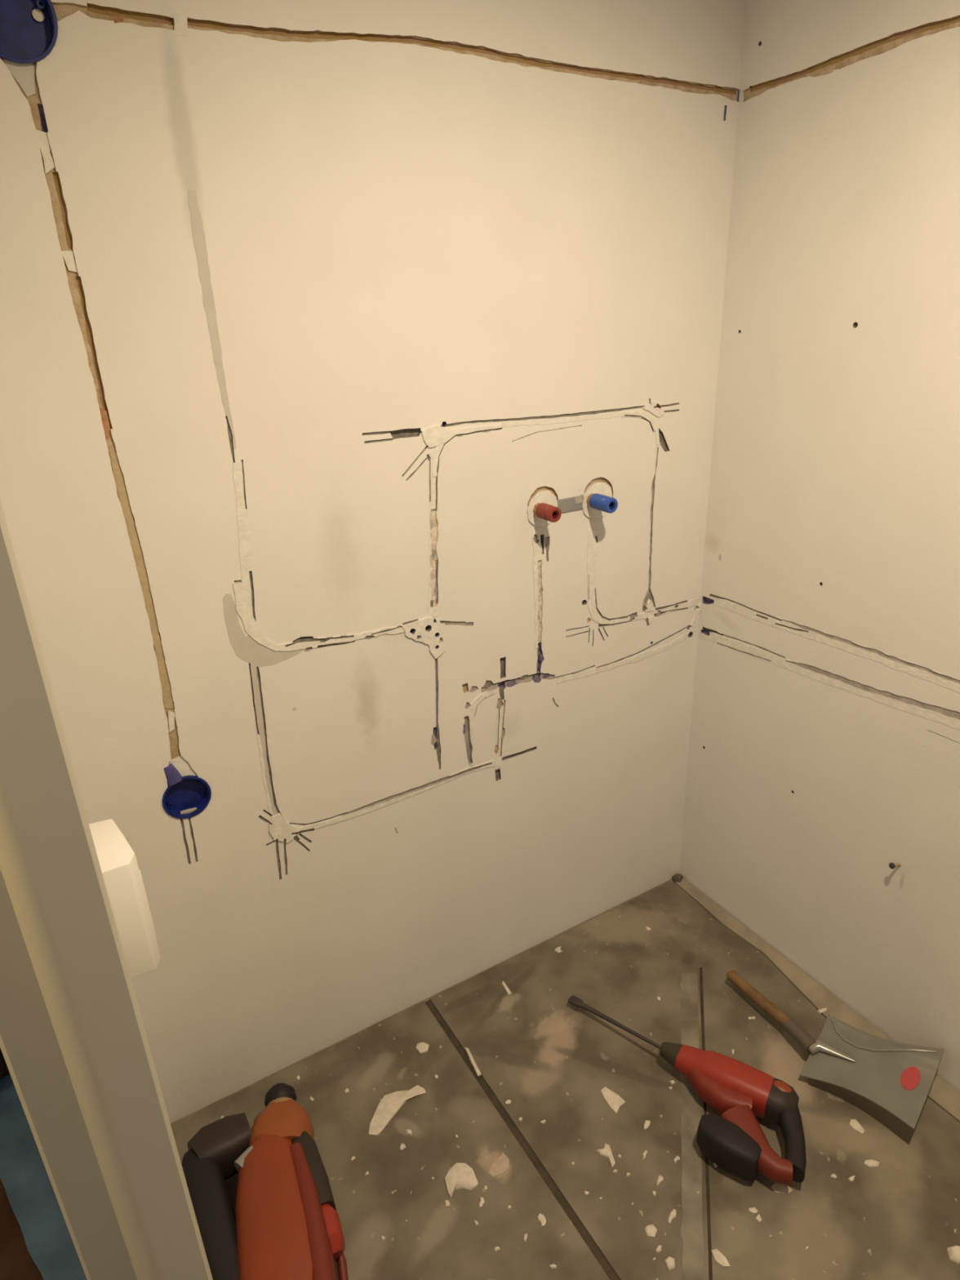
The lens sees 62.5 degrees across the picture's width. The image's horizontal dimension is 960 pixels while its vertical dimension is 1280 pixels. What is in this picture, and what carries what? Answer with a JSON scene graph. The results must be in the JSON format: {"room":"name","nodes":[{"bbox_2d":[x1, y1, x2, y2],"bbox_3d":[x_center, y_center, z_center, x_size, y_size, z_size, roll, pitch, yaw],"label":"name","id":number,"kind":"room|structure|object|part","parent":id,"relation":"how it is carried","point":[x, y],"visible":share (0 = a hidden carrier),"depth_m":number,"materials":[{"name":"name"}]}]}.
{"room":"building under construction","nodes":[
{"label":"building under construction","id":0,"kind":"room"},
{"bbox_2d":[0,0,746,1123],"bbox_3d":[-0.111,-0.247,1.541,1.500,2.420,0.054,-15,26,-27],"label":"wall","id":1,"kind":"structure","parent":0,"point":[309,309],"depth_m":1.45,"materials":[{"name":"white paint"}]},
{"bbox_2d":[0,0,57,63],"bbox_3d":[-0.601,-0.794,1.009,0.106,0.106,0.047,-15,26,-27],"label":"junction box","id":2,"kind":"object","parent":1,"relation":"attached to","point":[28,28],"visible":0.98,"depth_m":1.02,"materials":[{"name":"blue plastic"}]},
{"bbox_3d":[-0.568,-0.817,1.020,0.010,0.010,0.022,-15,26,-27],"label":"screw post","id":3,"kind":"part","parent":2,"relation":"part of","materials":[{"name":"blue plastic"}]},
{"bbox_2d":[162,763,211,818],"bbox_3d":[-0.548,0.267,1.460,0.086,0.118,0.049,-15,26,-27],"label":"junction box","id":4,"kind":"object","parent":1,"relation":"attached to","point":[185,797],"visible":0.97,"depth_m":1.46,"materials":[{"name":"blue plastic"}]},
{"bbox_3d":[-0.573,0.300,1.458,0.010,0.010,0.022,-15,26,-27],"label":"screw post","id":5,"kind":"part","parent":4,"relation":"part of","materials":[{"name":"blue plastic"}]},
{"bbox_3d":[-0.553,0.240,1.425,0.030,0.041,0.016,-15,26,-27],"label":"conduit spout","id":6,"kind":"part","parent":4,"relation":"part of","materials":[{"name":"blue plastic"}]},
{"bbox_3d":[-0.523,0.264,1.476,0.010,0.010,0.022,-15,26,-27],"label":"screw post","id":7,"kind":"part","parent":4,"relation":"part of","materials":[{"name":"blue plastic"}]},
{"bbox_2d":[304,646,312,652],"bbox_3d":[-0.322,0.017,1.482,0.017,0.010,0.005,-15,26,-27],"label":"chip","id":8,"kind":"object","parent":1,"relation":"on","point":[307,649],"depth_m":1.48,"materials":[{"name":"grey concrete"}]},
{"bbox_2d":[320,638,329,642],"bbox_3d":[-0.294,0.000,1.493,0.020,0.007,0.005,-15,26,-27],"label":"chip","id":9,"kind":"object","parent":1,"relation":"on","point":[322,640],"depth_m":1.49,"materials":[{"name":"beige paint"}]},
{"bbox_2d":[363,635,374,639],"bbox_3d":[-0.216,-0.006,1.541,0.025,0.010,0.005,-15,26,-27],"label":"chip","id":10,"kind":"object","parent":1,"relation":"attached to","point":[365,637],"depth_m":1.54,"materials":[{"name":"beige concrete"}]},
{"bbox_2d":[430,520,433,528],"bbox_3d":[-0.094,-0.224,1.534,0.008,0.021,0.004,-15,26,-27],"label":"chip","id":11,"kind":"object","parent":1,"relation":"attached to","point":[431,521],"depth_m":1.54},
{"bbox_2d":[431,548,435,559],"bbox_3d":[-0.091,-0.171,1.558,0.010,0.024,0.001,-15,26,-27],"label":"chip","id":12,"kind":"object","parent":1,"relation":"attached to","point":[433,554],"depth_m":1.56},
{"bbox_2d":[431,734,436,745],"bbox_3d":[-0.100,0.215,1.704,0.017,0.029,0.003,-15,26,-27],"label":"chip","id":13,"kind":"object","parent":1,"relation":"attached to","point":[433,737],"depth_m":1.71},
{"bbox_2d":[433,585,437,595],"bbox_3d":[-0.088,-0.099,1.586,0.008,0.022,0.004,-15,26,-27],"label":"chip","id":14,"kind":"object","parent":1,"relation":"attached to","point":[435,587],"depth_m":1.59,"materials":[{"name":"beige paint"}]},
{"bbox_2d":[465,702,471,708],"bbox_3d":[-0.027,0.142,1.720,0.014,0.018,0.005,-15,26,-27],"label":"chip","id":15,"kind":"object","parent":1,"relation":"on","point":[468,704],"depth_m":1.72,"materials":[{"name":"beige concrete"}]},
{"bbox_2d":[469,685,478,692],"bbox_3d":[-0.014,0.105,1.716,0.024,0.016,0.003,-15,26,-27],"label":"chip","id":16,"kind":"object","parent":1,"relation":"on","point":[472,688],"depth_m":1.72,"materials":[{"name":"beige paint"}]},
{"bbox_2d":[483,680,493,688],"bbox_3d":[0.018,0.096,1.732,0.026,0.022,0.003,-15,26,-27],"label":"chip","id":17,"kind":"object","parent":1,"relation":"on","point":[486,683],"depth_m":1.73,"materials":[{"name":"beige paint"}]},
{"bbox_2d":[493,744,498,754],"bbox_3d":[0.037,0.249,1.804,0.012,0.024,0.004,-15,26,-27],"label":"chip","id":18,"kind":"object","parent":1,"relation":"attached to","point":[495,746],"depth_m":1.81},
{"bbox_2d":[496,698,503,708],"bbox_3d":[0.044,0.143,1.766,0.019,0.026,0.004,-15,26,-27],"label":"chip","id":19,"kind":"object","parent":1,"relation":"on","point":[500,702],"depth_m":1.77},
{"bbox_2d":[501,726,505,739],"bbox_3d":[0.052,0.211,1.799,0.010,0.033,0.004,-15,26,-27],"label":"chip","id":20,"kind":"object","parent":1,"relation":"attached to","point":[503,728],"depth_m":1.80,"materials":[{"name":"beige paint"}]},
{"bbox_2d":[506,680,516,687],"bbox_3d":[0.070,0.097,1.766,0.029,0.015,0.003,-15,26,-27],"label":"chip","id":21,"kind":"object","parent":1,"relation":"on","point":[509,683],"depth_m":1.77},
{"bbox_2d":[520,674,528,679],"bbox_3d":[0.101,0.083,1.780,0.026,0.011,0.003,-15,26,-27],"label":"chip","id":22,"kind":"object","parent":1,"relation":"on","point":[522,676],"depth_m":1.78,"materials":[{"name":"beige paint"}]},
{"bbox_2d":[539,654,544,662],"bbox_3d":[0.140,0.042,1.789,0.012,0.018,0.003,-15,26,-27],"label":"chip","id":23,"kind":"object","parent":1,"relation":"on","point":[541,656],"depth_m":1.79,"materials":[{"name":"purple paint"}]},
{"bbox_2d":[542,673,549,677],"bbox_3d":[0.152,0.081,1.812,0.020,0.013,0.003,-15,26,-27],"label":"chip","id":24,"kind":"object","parent":1,"relation":"on","point":[544,675],"depth_m":1.81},
{"bbox_2d":[533,502,561,522],"bbox_3d":[0.129,-0.268,1.636,0.032,0.032,0.094,-15,26,-27],"label":"plug","id":25,"kind":"object","parent":1,"relation":"attached to","point":[544,511],"visible":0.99,"depth_m":1.60,"materials":[{"name":"red plastic"}]},
{"bbox_2d":[551,510,558,519],"bbox_3d":[0.149,-0.255,1.604,0.020,0.017,0.010,-15,26,-27],"label":"hole","id":26,"kind":"object","parent":25,"relation":"attached to","point":[554,513],"depth_m":1.60,"materials":[{"name":"red plastic"}]},
{"bbox_2d":[556,494,583,512],"bbox_3d":[0.193,-0.291,1.688,0.075,0.032,0.006,-15,26,-27],"label":"bracket","id":27,"kind":"object","parent":1,"relation":"attached to","point":[571,504],"visible":0.89,"depth_m":1.69,"materials":[{"name":"grey metal"}]},
{"bbox_2d":[586,493,617,513],"bbox_3d":[0.251,-0.298,1.697,0.033,0.033,0.103,-15,26,-27],"label":"plug","id":28,"kind":"object","parent":1,"relation":"attached to","point":[609,504],"visible":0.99,"depth_m":1.66,"materials":[{"name":"blue plastic"}]},
{"bbox_2d":[608,501,614,509],"bbox_3d":[0.273,-0.284,1.661,0.020,0.018,0.010,-15,26,-27],"label":"hole","id":29,"kind":"object","parent":28,"relation":"attached to","point":[611,504],"depth_m":1.66,"materials":[{"name":"blue plastic"}]},
{"bbox_2d":[0,878,958,1279],"bbox_3d":[-0.264,1.210,1.239,2.740,0.059,3.640,-15,26,-27],"label":"floor","id":30,"kind":"structure","parent":0,"point":[16,1263],"depth_m":1.47,"materials":[{"name":"grey concrete"}]},
{"bbox_2d":[0,1048,4,1079],"bbox_3d":[-1.128,0.858,1.746,0.186,0.188,0.363,-15,26,-27],"label":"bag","id":31,"kind":"object","parent":30,"relation":"on","point":[2,1057],"visible":0.12,"depth_m":1.69,"materials":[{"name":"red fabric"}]},
{"bbox_2d":[0,1073,87,1279],"bbox_3d":[-0.791,1.047,1.432,0.287,0.116,0.850,-15,26,-27],"label":"protective film","id":32,"kind":"object","parent":30,"relation":"on","point":[24,1176],"visible":0.24,"depth_m":1.52,"materials":[{"name":"blue plastic"}]},
{"bbox_2d":[170,1001,609,1279],"bbox_3d":[0.218,1.329,0.841,0.596,0.006,2.395,-15,26,-27],"label":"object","id":33,"kind":"structure","parent":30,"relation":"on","point":[437,1242],"depth_m":1.56,"materials":[{"name":"grey concrete"}]},
{"bbox_2d":[181,1083,348,1279],"bbox_3d":[-0.377,1.029,1.408,0.252,0.140,0.439,-15,26,-27],"label":"power tool","id":34,"kind":"object","parent":33,"relation":"on","point":[285,1224],"visible":0.98,"depth_m":1.39,"materials":[{"name":"orange plastic"}]},
{"bbox_3d":[-0.468,1.047,1.397,0.076,0.100,0.303,-15,26,-27],"label":"handle","id":35,"kind":"part","parent":34,"relation":"part of","materials":[{"name":"black plastic"}]},
{"bbox_3d":[-0.498,0.984,1.527,0.112,0.096,0.085,-15,26,-27],"label":"handle","id":36,"kind":"part","parent":34,"relation":"part of","materials":[{"name":"grey plastic"}]},
{"bbox_2d":[368,1084,426,1136],"bbox_3d":[-0.187,0.987,1.677,0.146,0.008,0.060,-23,30,-40],"label":"chip","id":37,"kind":"object","parent":33,"relation":"on","point":[390,1104],"visible":1,"depth_m":1.67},
{"bbox_2d":[400,1143,405,1150],"bbox_3d":[-0.157,1.022,1.596,0.012,0.003,0.012,-15,26,-27],"label":"crumb","id":38,"kind":"object","parent":33,"relation":"on","point":[402,1146],"visible":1,"depth_m":1.59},
{"bbox_2d":[404,1129,412,1135],"bbox_3d":[-0.147,1.010,1.624,0.019,0.003,0.010,4,24,15],"label":"crumb","id":39,"kind":"object","parent":33,"relation":"on","point":[408,1131],"visible":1,"depth_m":1.62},
{"bbox_2d":[415,1041,429,1053],"bbox_3d":[-0.131,0.930,1.807,0.029,0.008,0.030,-15,26,-27],"label":"chip","id":40,"kind":"object","parent":33,"relation":"on","point":[422,1047],"visible":1,"depth_m":1.80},
{"bbox_2d":[444,1200,449,1206],"bbox_3d":[-0.062,1.062,1.491,0.009,0.004,0.012,-6,23,-8],"label":"crumb","id":41,"kind":"object","parent":33,"relation":"on","point":[446,1202],"visible":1,"depth_m":1.49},
{"bbox_2d":[444,1162,478,1198],"bbox_3d":[-0.040,1.041,1.528,0.061,0.013,0.057,-15,26,-27],"label":"chip","id":42,"kind":"object","parent":33,"relation":"on","point":[460,1175],"visible":1,"depth_m":1.52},
{"bbox_2d":[479,1197,484,1207],"bbox_3d":[0.004,1.060,1.490,0.010,0.004,0.018,2,23,11],"label":"crumb","id":43,"kind":"object","parent":33,"relation":"on","point":[482,1199],"visible":1,"depth_m":1.49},
{"bbox_2d":[493,1246,500,1252],"bbox_3d":[0.031,1.090,1.416,0.010,0.003,0.008,-15,26,-27],"label":"crumb","id":44,"kind":"object","parent":33,"relation":"on","point":[497,1248],"visible":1,"depth_m":1.42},
{"bbox_2d":[488,1153,509,1177],"bbox_3d":[0.039,1.034,1.552,0.047,0.002,0.028,-22,30,-39],"label":"chip","id":45,"kind":"object","parent":33,"relation":"on","point":[501,1164],"visible":1,"depth_m":1.55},
{"bbox_2d":[523,1232,527,1242],"bbox_3d":[0.083,1.082,1.432,0.007,0.003,0.016,-2,23,-1],"label":"crumb","id":46,"kind":"object","parent":33,"relation":"on","point":[526,1234],"visible":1,"depth_m":1.43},
{"bbox_2d":[537,1213,546,1226],"bbox_3d":[0.114,1.069,1.458,0.013,0.004,0.021,-15,26,-27],"label":"crumb","id":47,"kind":"object","parent":33,"relation":"on","point":[541,1218],"visible":1,"depth_m":1.46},
{"bbox_2d":[425,1000,620,1279],"bbox_3d":[0.482,1.262,0.980,0.016,0.002,2.390,-15,26,-27],"label":"gap","id":48,"kind":"object","parent":30,"relation":"on","point":[594,1249],"visible":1,"depth_m":1.57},
{"bbox_2d":[429,881,721,1279],"bbox_3d":[0.453,0.939,1.750,0.788,0.006,0.931,-15,26,-27],"label":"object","id":49,"kind":"structure","parent":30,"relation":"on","point":[553,1058],"depth_m":1.76,"materials":[{"name":"grey concrete"}]},
{"bbox_2d":[464,1047,481,1076],"bbox_3d":[-0.017,0.942,1.770,0.009,0.006,0.079,-11,24,-21],"label":"chip","id":50,"kind":"object","parent":49,"relation":"on","point":[470,1057],"visible":1,"depth_m":1.76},
{"bbox_2d":[502,980,511,995],"bbox_3d":[0.064,0.861,1.958,0.010,0.004,0.044,-13,25,-24],"label":"chip","id":51,"kind":"object","parent":49,"relation":"on","point":[508,992],"visible":1,"depth_m":1.95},
{"bbox_2d":[505,1099,511,1103],"bbox_3d":[0.060,0.980,1.678,0.013,0.003,0.009,-2,23,0],"label":"crumb","id":52,"kind":"object","parent":49,"relation":"on","point":[508,1101],"visible":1,"depth_m":1.68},
{"bbox_2d":[554,946,562,953],"bbox_3d":[0.207,0.810,2.068,0.023,0.004,0.018,-15,26,-27],"label":"crumb","id":53,"kind":"object","parent":49,"relation":"on","point":[557,949],"visible":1,"depth_m":2.06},
{"bbox_2d":[596,1143,615,1167],"bbox_3d":[0.255,1.018,1.563,0.028,0.007,0.045,-15,26,-27],"label":"chip","id":54,"kind":"object","parent":49,"relation":"on","point":[606,1152],"visible":1,"depth_m":1.56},
{"bbox_2d":[600,1086,625,1114],"bbox_3d":[0.282,0.970,1.674,0.034,0.007,0.061,-15,26,-27],"label":"chip","id":55,"kind":"object","parent":49,"relation":"on","point":[614,1100],"visible":1,"depth_m":1.67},
{"bbox_2d":[642,1150,647,1160],"bbox_3d":[0.325,1.018,1.562,0.008,0.004,0.024,10,26,27],"label":"crumb","id":56,"kind":"object","parent":49,"relation":"on","point":[645,1153],"visible":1,"depth_m":1.56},
{"bbox_2d":[644,1120,650,1129],"bbox_3d":[0.342,0.993,1.619,0.010,0.004,0.023,11,26,28],"label":"crumb","id":57,"kind":"object","parent":49,"relation":"on","point":[646,1124],"visible":1,"depth_m":1.62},
{"bbox_2d":[644,1223,657,1237],"bbox_3d":[0.310,1.071,1.433,0.022,0.007,0.022,-15,26,-27],"label":"chip","id":58,"kind":"object","parent":49,"relation":"on","point":[651,1230],"visible":1,"depth_m":1.43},
{"bbox_2d":[656,1244,662,1252],"bbox_3d":[0.319,1.083,1.407,0.015,0.004,0.009,-15,26,-27],"label":"crumb","id":59,"kind":"object","parent":49,"relation":"on","point":[659,1247],"visible":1,"depth_m":1.41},
{"bbox_2d":[656,1175,662,1186],"bbox_3d":[0.345,1.036,1.516,0.010,0.003,0.022,10,26,27],"label":"crumb","id":60,"kind":"object","parent":49,"relation":"on","point":[660,1180],"visible":1,"depth_m":1.52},
{"bbox_2d":[664,1256,675,1271],"bbox_3d":[0.334,1.090,1.384,0.021,0.007,0.019,-15,26,-27],"label":"chip","id":61,"kind":"object","parent":49,"relation":"on","point":[669,1261],"visible":1,"depth_m":1.38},
{"bbox_2d":[667,1208,676,1223],"bbox_3d":[0.354,1.061,1.456,0.011,0.004,0.028,12,27,31],"label":"crumb","id":62,"kind":"object","parent":49,"relation":"on","point":[673,1214],"visible":1,"depth_m":1.46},
{"bbox_2d":[674,1155,679,1163],"bbox_3d":[0.387,1.019,1.553,0.014,0.003,0.009,-15,26,-27],"label":"crumb","id":63,"kind":"object","parent":49,"relation":"on","point":[677,1158],"visible":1,"depth_m":1.55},
{"bbox_3d":[0.433,0.989,1.625,0.043,0.001,0.806,3,23,13],"label":"tape strip","id":64,"kind":"part","parent":49,"relation":"part of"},
{"bbox_2d":[699,968,712,1279],"bbox_3d":[0.457,1.005,1.597,0.010,0.002,0.900,3,23,13],"label":"gap","id":65,"kind":"object","parent":30,"relation":"on","point":[707,1178],"visible":0.56,"depth_m":1.52,"materials":[{"name":"black"}]},
{"bbox_2d":[672,878,959,1122],"bbox_3d":[1.169,1.080,1.348,0.066,0.006,2.390,-15,26,-27],"label":"floor strip","id":66,"kind":"object","parent":30,"relation":"on","point":[940,1093],"visible":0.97,"depth_m":1.93,"materials":[{"name":"beige concrete"}]},
{"bbox_2d":[671,873,683,882],"bbox_3d":[0.577,0.691,2.302,0.032,0.015,0.026,-1,23,3],"label":"clump","id":67,"kind":"object","parent":66,"relation":"on","point":[677,877],"visible":1,"depth_m":2.30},
{"bbox_2d":[817,1008,826,1013],"bbox_3d":[0.808,0.873,1.864,0.027,0.003,0.009,-9,24,-16],"label":"crumb","id":68,"kind":"object","parent":66,"relation":"on","point":[823,1010],"visible":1,"depth_m":1.86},
{"bbox_2d":[702,924,959,1279],"bbox_3d":[0.880,1.202,1.084,0.790,0.006,2.186,-15,26,-27],"label":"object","id":69,"kind":"structure","parent":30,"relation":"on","point":[899,1218],"depth_m":1.50,"materials":[{"name":"grey concrete"}]},
{"bbox_2d":[568,995,806,1185],"bbox_3d":[0.398,0.923,1.663,0.575,0.080,0.214,13,27,32],"label":"cordless drill","id":70,"kind":"object","parent":69,"relation":"on","point":[734,1140],"visible":1,"depth_m":1.57,"materials":[{"name":"red plastic"}]},
{"bbox_3d":[0.604,0.968,1.537,0.054,0.052,0.153,2,23,10],"label":"handle","id":71,"kind":"part","parent":70,"relation":"part of","materials":[{"name":"black rubber"}]},
{"bbox_2d":[711,1248,730,1266],"bbox_3d":[0.422,1.085,1.388,0.018,0.007,0.036,-15,26,-27],"label":"chip","id":72,"kind":"object","parent":69,"relation":"on","point":[719,1257],"visible":1,"depth_m":1.39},
{"bbox_2d":[748,1206,757,1213],"bbox_3d":[0.505,1.053,1.460,0.016,0.004,0.010,-6,23,-10],"label":"crumb","id":73,"kind":"object","parent":69,"relation":"on","point":[753,1210],"visible":1,"depth_m":1.46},
{"bbox_2d":[755,1214,761,1222],"bbox_3d":[0.511,1.059,1.447,0.012,0.003,0.011,-15,26,-27],"label":"crumb","id":74,"kind":"object","parent":69,"relation":"on","point":[758,1217],"visible":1,"depth_m":1.45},
{"bbox_2d":[770,1182,792,1194],"bbox_3d":[0.571,1.036,1.495,0.039,0.004,0.019,1,23,8],"label":"chip","id":75,"kind":"object","parent":69,"relation":"on","point":[778,1188],"visible":0.89,"depth_m":1.49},
{"bbox_2d":[830,1173,836,1178],"bbox_3d":[0.677,1.026,1.512,0.010,0.003,0.009,-15,26,-27],"label":"crumb","id":76,"kind":"object","parent":69,"relation":"on","point":[833,1175],"visible":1,"depth_m":1.51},
{"bbox_2d":[726,970,944,1143],"bbox_3d":[0.737,0.870,1.743,0.459,0.104,0.185,17,30,38],"label":"shovel","id":77,"kind":"object","parent":69,"relation":"on","point":[890,1081],"visible":1,"depth_m":1.66,"materials":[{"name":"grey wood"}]},
{"bbox_3d":[0.656,0.845,1.859,0.027,0.034,0.189,-14,25,-25],"label":"handle","id":78,"kind":"part","parent":77,"relation":"part of","materials":[{"name":"brown wood"}]},
{"bbox_3d":[0.823,0.890,1.665,0.223,0.086,0.179,17,30,38],"label":"blade","id":79,"kind":"part","parent":77,"relation":"part of","materials":[{"name":"grey metal"}]},
{"bbox_2d":[848,1175,854,1181],"bbox_3d":[0.711,1.026,1.508,0.017,0.004,0.007,-15,26,-27],"label":"crumb","id":80,"kind":"object","parent":69,"relation":"on","point":[851,1178],"visible":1,"depth_m":1.51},
{"bbox_2d":[849,1119,865,1134],"bbox_3d":[0.763,0.984,1.600,0.019,0.006,0.032,-10,24,-19],"label":"chip","id":81,"kind":"object","parent":69,"relation":"on","point":[854,1123],"visible":1,"depth_m":1.60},
{"bbox_2d":[863,1159,879,1167],"bbox_3d":[0.760,1.013,1.531,0.031,0.006,0.013,-3,23,-2],"label":"chip","id":82,"kind":"object","parent":69,"relation":"on","point":[870,1163],"visible":1,"depth_m":1.53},
{"bbox_2d":[946,1245,959,1263],"bbox_3d":[0.835,1.070,1.380,0.030,0.012,0.030,3,23,13],"label":"chip","id":83,"kind":"object","parent":69,"relation":"on","point":[953,1251],"visible":1,"depth_m":1.38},
{"bbox_2d":[679,0,959,1093],"bbox_3d":[1.163,-0.031,0.911,0.011,2.420,2.400,-15,26,-27],"label":"wall","id":84,"kind":"structure","parent":0,"point":[824,754],"depth_m":1.60,"materials":[{"name":"white paint"}]},
{"bbox_2d":[888,862,901,868],"bbox_3d":[0.877,0.472,1.664,0.039,0.018,0.014,-15,26,-27],"label":"screw","id":85,"kind":"object","parent":84,"relation":"attached to","point":[891,865],"visible":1,"depth_m":1.66,"materials":[{"name":"grey metal"}]},
{"bbox_3d":[-0.512,0.054,0.861,0.059,2.420,0.820,-15,26,-27],"label":"wall","id":86,"kind":"structure","parent":0,"visible":0},
{"bbox_2d":[0,499,213,1279],"bbox_3d":[-0.273,0.326,0.560,0.082,2.106,0.082,-15,26,-27],"label":"door frame","id":87,"kind":"structure","parent":86,"relation":"in","point":[74,1046],"depth_m":0.50,"materials":[{"name":"paint"}]},
{"bbox_2d":[88,818,160,978],"bbox_3d":[-0.503,0.361,1.117,0.053,0.185,0.130,-15,26,-27],"label":"switch box","id":88,"kind":"object","parent":86,"relation":"attached to","point":[122,874],"visible":0.84,"depth_m":1.07,"materials":[{"name":"white plastic"}]},
{"bbox_3d":[-0.487,0.359,1.130,0.003,0.117,0.078,-19,28,-34],"label":"plate","id":89,"kind":"part","parent":88,"relation":"part of","materials":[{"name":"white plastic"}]}
]}

